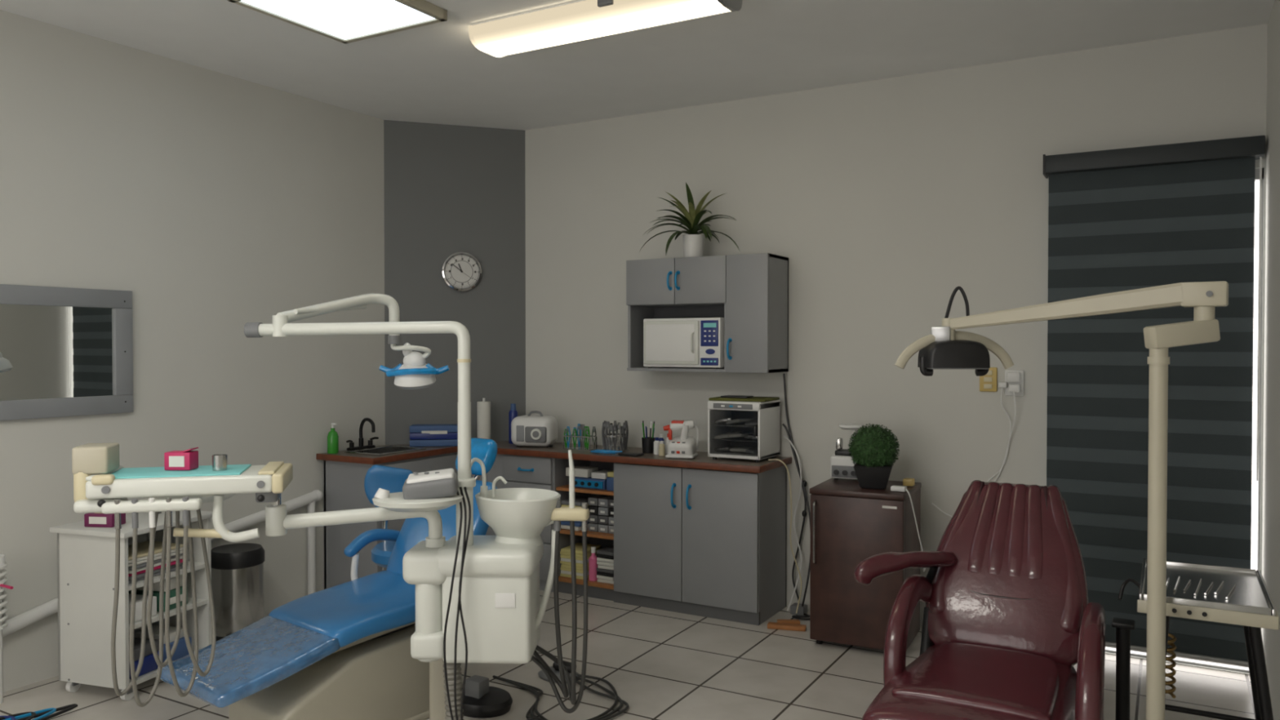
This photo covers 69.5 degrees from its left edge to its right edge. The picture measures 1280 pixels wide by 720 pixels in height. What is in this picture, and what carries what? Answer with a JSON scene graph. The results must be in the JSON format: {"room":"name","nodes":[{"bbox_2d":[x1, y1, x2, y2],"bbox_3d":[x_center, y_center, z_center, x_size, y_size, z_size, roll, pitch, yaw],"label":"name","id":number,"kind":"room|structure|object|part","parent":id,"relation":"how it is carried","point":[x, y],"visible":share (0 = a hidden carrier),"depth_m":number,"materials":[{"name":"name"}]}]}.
{"room":"dental clinic","nodes":[
{"label":"dental clinic","id":0,"kind":"room"},
{"bbox_2d":[0,9,385,692],"bbox_3d":[-3.052,-0.026,3.545,0.100,2.940,5.520,1,1,30],"label":"wall","id":1,"kind":"structure","parent":0,"point":[223,203],"depth_m":4.71,"materials":[{"name":"paint"}]},
{"bbox_2d":[0,284,133,421],"bbox_3d":[-2.708,-0.033,4.009,0.033,0.585,1.025,1,1,30],"label":"wall mirror","id":2,"kind":"object","parent":1,"relation":"attached to","point":[64,351],"visible":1,"depth_m":4.18,"materials":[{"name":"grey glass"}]},
{"bbox_2d":[2,489,323,637],"bbox_3d":[-2.518,1.105,4.323,0.068,0.654,2.580,1,1,30],"label":"drain pipe","id":3,"kind":"object","parent":1,"relation":"attached to","point":[43,611],"visible":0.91,"depth_m":5.02,"materials":[{"name":"white plastic"}]},
{"bbox_2d":[383,120,525,444],"bbox_3d":[-1.221,-0.067,6.127,0.710,2.940,0.780,1,1,30],"label":"wall","id":4,"kind":"structure","parent":0,"point":[449,189],"depth_m":6.05,"materials":[{"name":"grey paint"}]},
{"bbox_2d":[441,251,481,291],"bbox_3d":[-1.168,-0.579,6.043,0.260,0.260,0.034,0,1,-18],"label":"wall clock","id":5,"kind":"object","parent":4,"relation":"attached to","point":[461,271],"visible":1,"depth_m":6.04,"materials":[{"name":"silver metal"}]},
{"bbox_2d":[0,590,1255,719],"bbox_3d":[-0.785,1.508,2.663,4.934,0.100,6.400,1,1,30],"label":"floor","id":6,"kind":"structure","parent":0,"point":[665,664],"depth_m":4.13,"materials":[{"name":"tile"}]},
{"bbox_2d":[0,554,13,703],"bbox_3d":[-2.659,1.129,3.846,0.159,0.620,0.077,1,1,30],"label":"supply hose","id":7,"kind":"object","parent":6,"relation":"on","point":[3,594],"visible":1,"depth_m":3.86,"materials":[{"name":"white plastic"}]},
{"bbox_2d":[0,703,77,719],"bbox_3d":[-2.309,1.423,3.535,0.907,0.035,0.412,1,1,30],"label":"floor cables","id":8,"kind":"object","parent":6,"relation":"on","point":[43,714],"visible":1,"depth_m":3.68,"materials":[{"name":"black plastic"}]},
{"bbox_2d":[49,510,212,700],"bbox_3d":[-2.251,1.073,4.134,0.410,0.722,0.520,0,1,18],"label":"rolling cart","id":9,"kind":"object","parent":6,"relation":"on","point":[86,555],"visible":0.52,"depth_m":3.92,"materials":[{"name":"plastic"}]},
{"bbox_2d":[84,512,125,527],"bbox_3d":[-2.311,0.685,3.984,0.130,0.058,0.092,0,1,7],"label":"tissue box","id":10,"kind":"object","parent":9,"relation":"on","point":[91,519],"visible":0.71,"depth_m":3.94,"materials":[{"name":"cardboard"}]},
{"bbox_2d":[128,540,183,583],"bbox_3d":[-2.220,0.890,4.079,0.246,0.110,0.318,0,1,18],"label":"magazine stack","id":11,"kind":"object","parent":9,"relation":"on","point":[142,547],"visible":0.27,"depth_m":4.04,"materials":[{"name":"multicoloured paper"}]},
{"bbox_2d":[128,574,187,622],"bbox_3d":[-2.212,1.048,4.097,0.227,0.135,0.305,0,1,18],"label":"boxes","id":12,"kind":"object","parent":9,"relation":"on","point":[139,599],"visible":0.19,"depth_m":4.10,"materials":[{"name":"white cardboard"}]},
{"bbox_2d":[128,625,191,679],"bbox_3d":[-2.210,1.295,4.119,0.220,0.120,0.359,0,1,18],"label":"supplies","id":13,"kind":"object","parent":9,"relation":"on","point":[149,664],"visible":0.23,"depth_m":4.10,"materials":[{"name":"blue plastic"}]},
{"bbox_2d":[210,542,264,641],"bbox_3d":[-2.086,1.194,4.748,0.268,0.462,0.294,1,1,30],"label":"trash bin","id":14,"kind":"object","parent":6,"relation":"on","point":[237,569],"visible":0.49,"depth_m":4.65,"materials":[{"name":"silver metal"}]},
{"bbox_2d":[160,437,497,719],"bbox_3d":[-1.134,0.900,3.671,0.630,1.084,1.344,1,1,38],"label":"dental chair","id":15,"kind":"object","parent":6,"relation":"on","point":[342,651],"depth_m":3.47,"materials":[{"name":"blue leather"}]},
{"bbox_2d":[364,464,413,568],"bbox_3d":[-1.127,0.974,4.606,0.496,0.904,0.508,1,1,30],"label":"stool","id":16,"kind":"object","parent":6,"relation":"on","point":[392,479],"visible":0.33,"depth_m":4.58,"materials":[{"name":"blue leather"}]},
{"bbox_2d":[372,359,589,719],"bbox_3d":[-0.700,0.720,3.437,0.731,1.453,0.837,-1,1,-35],"label":"dental cuspidor unit","id":17,"kind":"object","parent":6,"relation":"on","point":[477,597],"visible":1,"depth_m":3.19,"materials":[{"name":"white plastic"}]},
{"bbox_2d":[71,442,445,706],"bbox_3d":[-1.274,0.682,3.095,0.865,0.827,0.898,1,1,30],"label":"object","id":18,"kind":"object","parent":17,"relation":"attached to","point":[100,485],"depth_m":2.93,"materials":[{"name":"white plastic"}]},
{"bbox_2d":[164,447,198,470],"bbox_3d":[-1.511,0.325,3.040,0.087,0.070,0.062,0,1,1],"label":"box","id":19,"kind":"object","parent":18,"relation":"on","point":[188,460],"visible":1,"depth_m":3.01,"materials":[{"name":"cardboard"}]},
{"bbox_2d":[212,453,227,471],"bbox_3d":[-1.378,0.336,3.025,0.046,0.050,0.046,1,1,30],"label":"steel cup","id":20,"kind":"object","parent":18,"relation":"on","point":[219,460],"visible":1,"depth_m":3.01,"materials":[{"name":"silver metal"}]},
{"bbox_2d":[244,293,471,402],"bbox_3d":[-0.914,-0.059,3.438,0.737,0.408,0.775,1,1,30],"label":"light","id":21,"kind":"object","parent":17,"relation":"attached to","point":[414,372],"depth_m":3.28,"materials":[{"name":"white plastic"}]},
{"bbox_2d":[316,440,791,625],"bbox_3d":[-0.520,0.972,5.362,2.494,0.886,1.236,1,1,30],"label":"base cabinet","id":22,"kind":"object","parent":6,"relation":"on","point":[701,535],"depth_m":5.23,"materials":[{"name":"laminate"}]},
{"bbox_2d":[327,422,338,453],"bbox_3d":[-1.819,0.462,5.464,0.064,0.178,0.064,1,1,30],"label":"soap bottle","id":23,"kind":"object","parent":22,"relation":"on","point":[332,437],"visible":1,"depth_m":5.44,"materials":[{"name":"green plastic"}]},
{"bbox_2d":[346,417,378,450],"bbox_3d":[-1.673,0.451,5.645,0.138,0.196,0.253,1,1,30],"label":"kitchen faucet","id":24,"kind":"object","parent":22,"relation":"on","point":[352,447],"visible":1,"depth_m":5.65,"materials":[{"name":"black metal"}]},
{"bbox_2d":[344,445,426,455],"bbox_3d":[-1.539,0.629,5.594,0.290,0.172,0.390,1,1,30],"label":"sink","id":25,"kind":"object","parent":22,"relation":"in","point":[380,451],"visible":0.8,"depth_m":5.68,"materials":[{"name":"silver metal"}]},
{"bbox_2d":[408,424,457,446],"bbox_3d":[-1.303,0.480,5.883,0.314,0.129,0.140,0,1,-6],"label":"boxes","id":26,"kind":"object","parent":22,"relation":"on","point":[420,435],"visible":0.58,"depth_m":5.82,"materials":[{"name":"blue cardboard"}]},
{"bbox_2d":[476,398,490,439],"bbox_3d":[-1.008,0.395,5.954,0.086,0.298,0.086,1,1,30],"label":"paper towel roll","id":27,"kind":"object","parent":22,"relation":"on","point":[483,408],"visible":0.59,"depth_m":5.92,"materials":[{"name":"white paper"}]},
{"bbox_2d":[508,403,517,444],"bbox_3d":[-0.825,0.414,6.011,0.058,0.258,0.058,1,1,30],"label":"spray can","id":28,"kind":"object","parent":22,"relation":"on","point":[513,413],"visible":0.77,"depth_m":5.99,"materials":[{"name":"blue plastic"}]},
{"bbox_2d":[511,410,557,447],"bbox_3d":[-0.669,0.434,5.813,0.270,0.226,0.230,0,1,13],"label":"radio","id":29,"kind":"object","parent":22,"relation":"on","point":[540,430],"visible":1,"depth_m":5.74,"materials":[{"name":"white plastic"}]},
{"bbox_2d":[563,423,597,450],"bbox_3d":[-0.369,0.473,5.682,0.208,0.156,0.090,1,1,30],"label":"rack","id":30,"kind":"object","parent":22,"relation":"on","point":[584,430],"visible":1,"depth_m":5.69,"materials":[{"name":"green metal"}]},
{"bbox_2d":[560,542,613,584],"bbox_3d":[-0.268,1.226,5.613,0.400,0.186,0.212,1,1,30],"label":"supplies","id":31,"kind":"object","parent":22,"relation":"on","point":[605,559],"visible":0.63,"depth_m":5.55,"materials":[{"name":"yellow paper"}]},
{"bbox_2d":[560,494,613,533],"bbox_3d":[-0.265,0.930,5.626,0.399,0.202,0.226,1,1,30],"label":"supplies","id":32,"kind":"object","parent":22,"relation":"on","point":[601,507],"visible":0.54,"depth_m":5.54,"materials":[{"name":"grey plastic"}]},
{"bbox_2d":[565,465,613,491],"bbox_3d":[-0.251,0.714,5.610,0.360,0.115,0.215,1,1,30],"label":"supplies","id":33,"kind":"object","parent":22,"relation":"on","point":[585,477],"visible":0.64,"depth_m":5.53,"materials":[{"name":"plastic"}]},
{"bbox_2d":[588,546,598,581],"bbox_3d":[-0.279,1.222,5.539,0.056,0.199,0.056,1,1,30],"label":"bottle","id":34,"kind":"object","parent":22,"relation":"on","point":[593,566],"visible":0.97,"depth_m":5.52,"materials":[{"name":"plastic"}]},
{"bbox_3d":[-0.199,0.540,5.436,0.222,0.023,0.053,1,1,30],"label":"coil of turquoise tubing","id":35,"kind":"part","parent":22,"relation":"part of","materials":[{"name":"blue plastic"}]},
{"bbox_2d":[600,420,629,452],"bbox_3d":[-0.151,0.457,5.580,0.170,0.186,0.170,1,1,30],"label":"carousel","id":36,"kind":"object","parent":22,"relation":"on","point":[606,424],"visible":0.95,"depth_m":5.53,"materials":[{"name":"silver metal"}]},
{"bbox_2d":[617,452,644,456],"bbox_3d":[-0.052,0.547,5.352,0.130,0.012,0.080,1,1,30],"label":"tray","id":37,"kind":"object","parent":22,"relation":"on","point":[628,454],"visible":1,"depth_m":5.33,"materials":[{"name":"plastic"}]},
{"bbox_2d":[641,420,654,453],"bbox_3d":[0.050,0.457,5.488,0.080,0.190,0.080,1,1,30],"label":"cup","id":38,"kind":"object","parent":22,"relation":"on","point":[647,442],"visible":0.95,"depth_m":5.46,"materials":[{"name":"black plastic"}]},
{"bbox_2d":[653,437,660,454],"bbox_3d":[0.100,0.504,5.414,0.040,0.099,0.039,1,1,30],"label":"bottle","id":39,"kind":"object","parent":22,"relation":"on","point":[656,442],"visible":0.93,"depth_m":5.40,"materials":[{"name":"white plastic"}]},
{"bbox_2d":[658,434,664,444],"bbox_3d":[0.127,0.497,5.502,0.036,0.109,0.036,1,1,30],"label":"bottle","id":40,"kind":"object","parent":22,"relation":"on","point":[660,438],"visible":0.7,"depth_m":5.49,"materials":[{"name":"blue plastic"}]},
{"bbox_2d":[658,440,665,455],"bbox_3d":[0.127,0.512,5.352,0.036,0.084,0.036,1,1,30],"label":"bottle","id":41,"kind":"object","parent":22,"relation":"on","point":[661,446],"visible":1,"depth_m":5.34,"materials":[{"name":"beige plastic"}]},
{"bbox_2d":[665,433,670,453],"bbox_3d":[0.173,0.493,5.441,0.044,0.119,0.043,1,1,30],"label":"bottle","id":42,"kind":"object","parent":22,"relation":"on","point":[667,440],"visible":0.31,"depth_m":5.43,"materials":[{"name":"white plastic"}]},
{"bbox_2d":[663,419,698,458],"bbox_3d":[0.232,0.448,5.254,0.195,0.217,0.152,0,1,15],"label":"charger","id":43,"kind":"object","parent":22,"relation":"on","point":[682,446],"visible":1,"depth_m":5.21,"materials":[{"name":"white plastic"}]},
{"bbox_2d":[707,395,780,462],"bbox_3d":[0.591,0.379,5.206,0.345,0.354,0.320,1,1,30],"label":"sterilizer","id":44,"kind":"object","parent":22,"relation":"on","point":[740,427],"visible":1,"depth_m":5.16,"materials":[{"name":"white plastic"}]},
{"bbox_2d":[492,660,629,719],"bbox_3d":[-0.317,1.399,3.928,0.450,0.078,0.684,0,1,-25],"label":"hoses","id":45,"kind":"object","parent":6,"relation":"on","point":[605,715],"visible":0.8,"depth_m":3.97,"materials":[{"name":"grey plastic"}]},
{"bbox_2d":[767,619,806,631],"bbox_3d":[0.788,1.410,4.923,0.200,0.022,0.141,0,1,15],"label":"wood offcut","id":46,"kind":"object","parent":6,"relation":"on","point":[784,624],"visible":1,"depth_m":4.87,"materials":[{"name":"brown wood"}]},
{"bbox_2d":[808,477,921,649],"bbox_3d":[1.143,1.031,4.675,0.463,0.790,0.482,0,1,27],"label":"mini refrigerator","id":47,"kind":"object","parent":6,"relation":"on","point":[851,524],"visible":0.86,"depth_m":4.51,"materials":[{"name":"brown metal"}]},
{"bbox_2d":[830,423,864,480],"bbox_3d":[1.098,0.483,4.864,0.168,0.298,0.148,0,1,24],"label":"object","id":48,"kind":"object","parent":47,"relation":"on","point":[842,465],"visible":0.72,"depth_m":4.82,"materials":[{"name":"white plastic"}]},
{"bbox_2d":[848,423,900,488],"bbox_3d":[1.164,0.474,4.597,0.254,0.319,0.256,1,1,30],"label":"plant","id":49,"kind":"object","parent":47,"relation":"on","point":[873,451],"visible":1,"depth_m":4.52,"materials":[{"name":"green plant"}]},
{"bbox_2d":[890,477,925,571],"bbox_3d":[1.343,0.825,4.563,0.138,0.452,0.275,1,1,30],"label":"power adapter","id":50,"kind":"object","parent":47,"relation":"attached to","point":[906,482],"visible":0.77,"depth_m":4.48,"materials":[{"name":"white plastic"}]},
{"bbox_2d":[853,480,1106,719],"bbox_3d":[0.973,0.961,2.809,0.793,0.988,1.627,1,1,30],"label":"reclining chair","id":51,"kind":"object","parent":6,"relation":"on","point":[1008,616],"visible":1,"depth_m":3.14,"materials":[{"name":"leather"}]},
{"bbox_2d":[894,280,1228,719],"bbox_3d":[1.197,0.614,2.696,0.279,1.686,0.867,-1,1,-43],"label":"light","id":52,"kind":"object","parent":6,"relation":"on","point":[945,348],"visible":1,"depth_m":2.44,"materials":[{"name":"beige metal"}]},
{"bbox_2d":[1111,558,1279,719],"bbox_3d":[1.647,1.052,2.717,0.454,0.814,0.543,1,1,30],"label":"tray stand","id":53,"kind":"object","parent":6,"relation":"on","point":[1194,591],"visible":0.7,"depth_m":2.62,"materials":[{"name":"silver metal"}]},
{"bbox_2d":[0,0,1275,130],"bbox_3d":[-0.785,-1.532,2.615,4.934,0.100,6.400,1,1,30],"label":"ceiling","id":54,"kind":"structure","parent":0,"point":[433,73],"depth_m":4.49,"materials":[{"name":"paint"}]},
{"bbox_2d":[226,0,447,44],"bbox_3d":[-1.250,-1.478,3.851,0.620,0.044,0.620,1,1,30],"label":"panel light","id":55,"kind":"object","parent":54,"relation":"attached to","point":[344,21],"depth_m":3.92,"materials":[{"name":"white plastic"}]},
{"bbox_2d":[468,0,742,57],"bbox_3d":[-0.177,-1.452,3.934,1.210,0.100,0.276,1,1,30],"label":"light","id":56,"kind":"object","parent":54,"relation":"attached to","point":[577,20],"visible":1,"depth_m":3.90,"materials":[{"name":"plastic"}]},
{"bbox_2d":[524,23,1267,675],"bbox_3d":[1.019,-0.052,5.176,4.124,2.940,0.203,1,1,30],"label":"wall","id":57,"kind":"structure","parent":0,"point":[882,198],"depth_m":5.03,"materials":[{"name":"paint"}]},
{"bbox_2d":[626,253,788,373],"bbox_3d":[0.374,-0.260,5.335,0.890,0.650,0.359,1,1,30],"label":"upper cabinet","id":58,"kind":"object","parent":57,"relation":"attached to","point":[750,291],"visible":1,"depth_m":5.16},
{"bbox_2d":[643,317,724,368],"bbox_3d":[0.290,-0.097,5.350,0.495,0.287,0.326,1,1,30],"label":"microwave","id":59,"kind":"object","parent":58,"relation":"in","point":[693,342],"visible":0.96,"depth_m":5.22,"materials":[{"name":"white plastic"}]},
{"bbox_2d":[640,182,739,257],"bbox_3d":[0.275,-0.794,5.279,0.617,0.426,0.447,1,1,30],"label":"potted spiky plant","id":60,"kind":"object","parent":58,"relation":"on","point":[693,242],"visible":0.96,"depth_m":5.29,"materials":[{"name":"green plant"}]},
{"bbox_2d":[768,373,810,620],"bbox_3d":[0.887,0.749,5.112,0.299,1.340,0.241,1,1,30],"label":"power cables","id":61,"kind":"object","parent":57,"relation":"attached to","point":[801,610],"visible":0.9,"depth_m":5.18,"materials":[{"name":"black plastic"}]},
{"bbox_2d":[979,367,997,391],"bbox_3d":[1.785,0.100,4.729,0.085,0.125,0.021,1,1,30],"label":"wall switch plate","id":62,"kind":"object","parent":57,"relation":"attached to","point":[988,383],"depth_m":4.72,"materials":[{"name":"yellow plastic"}]},
{"bbox_2d":[1105,168,1263,672],"bbox_3d":[2.467,0.278,4.406,0.828,2.296,0.050,1,1,30],"label":"window","id":63,"kind":"structure","parent":57,"relation":"in","point":[1218,665],"depth_m":4.19,"materials":[{"name":"glass"}]},
{"bbox_2d":[1042,135,1265,667],"bbox_3d":[2.376,0.191,4.326,0.897,2.369,0.133,1,1,30],"label":"roller blind","id":64,"kind":"object","parent":63,"relation":"attached to","point":[1120,220],"visible":0.89,"depth_m":4.30,"materials":[{"name":"black fabric"}]},
{"bbox_2d":[1261,0,1279,719],"bbox_3d":[1.337,0.006,1.482,0.100,2.940,6.300,1,1,30],"label":"wall","id":65,"kind":"structure","parent":0,"point":[1271,424],"depth_m":3.81,"materials":[{"name":"paint"}]}
]}

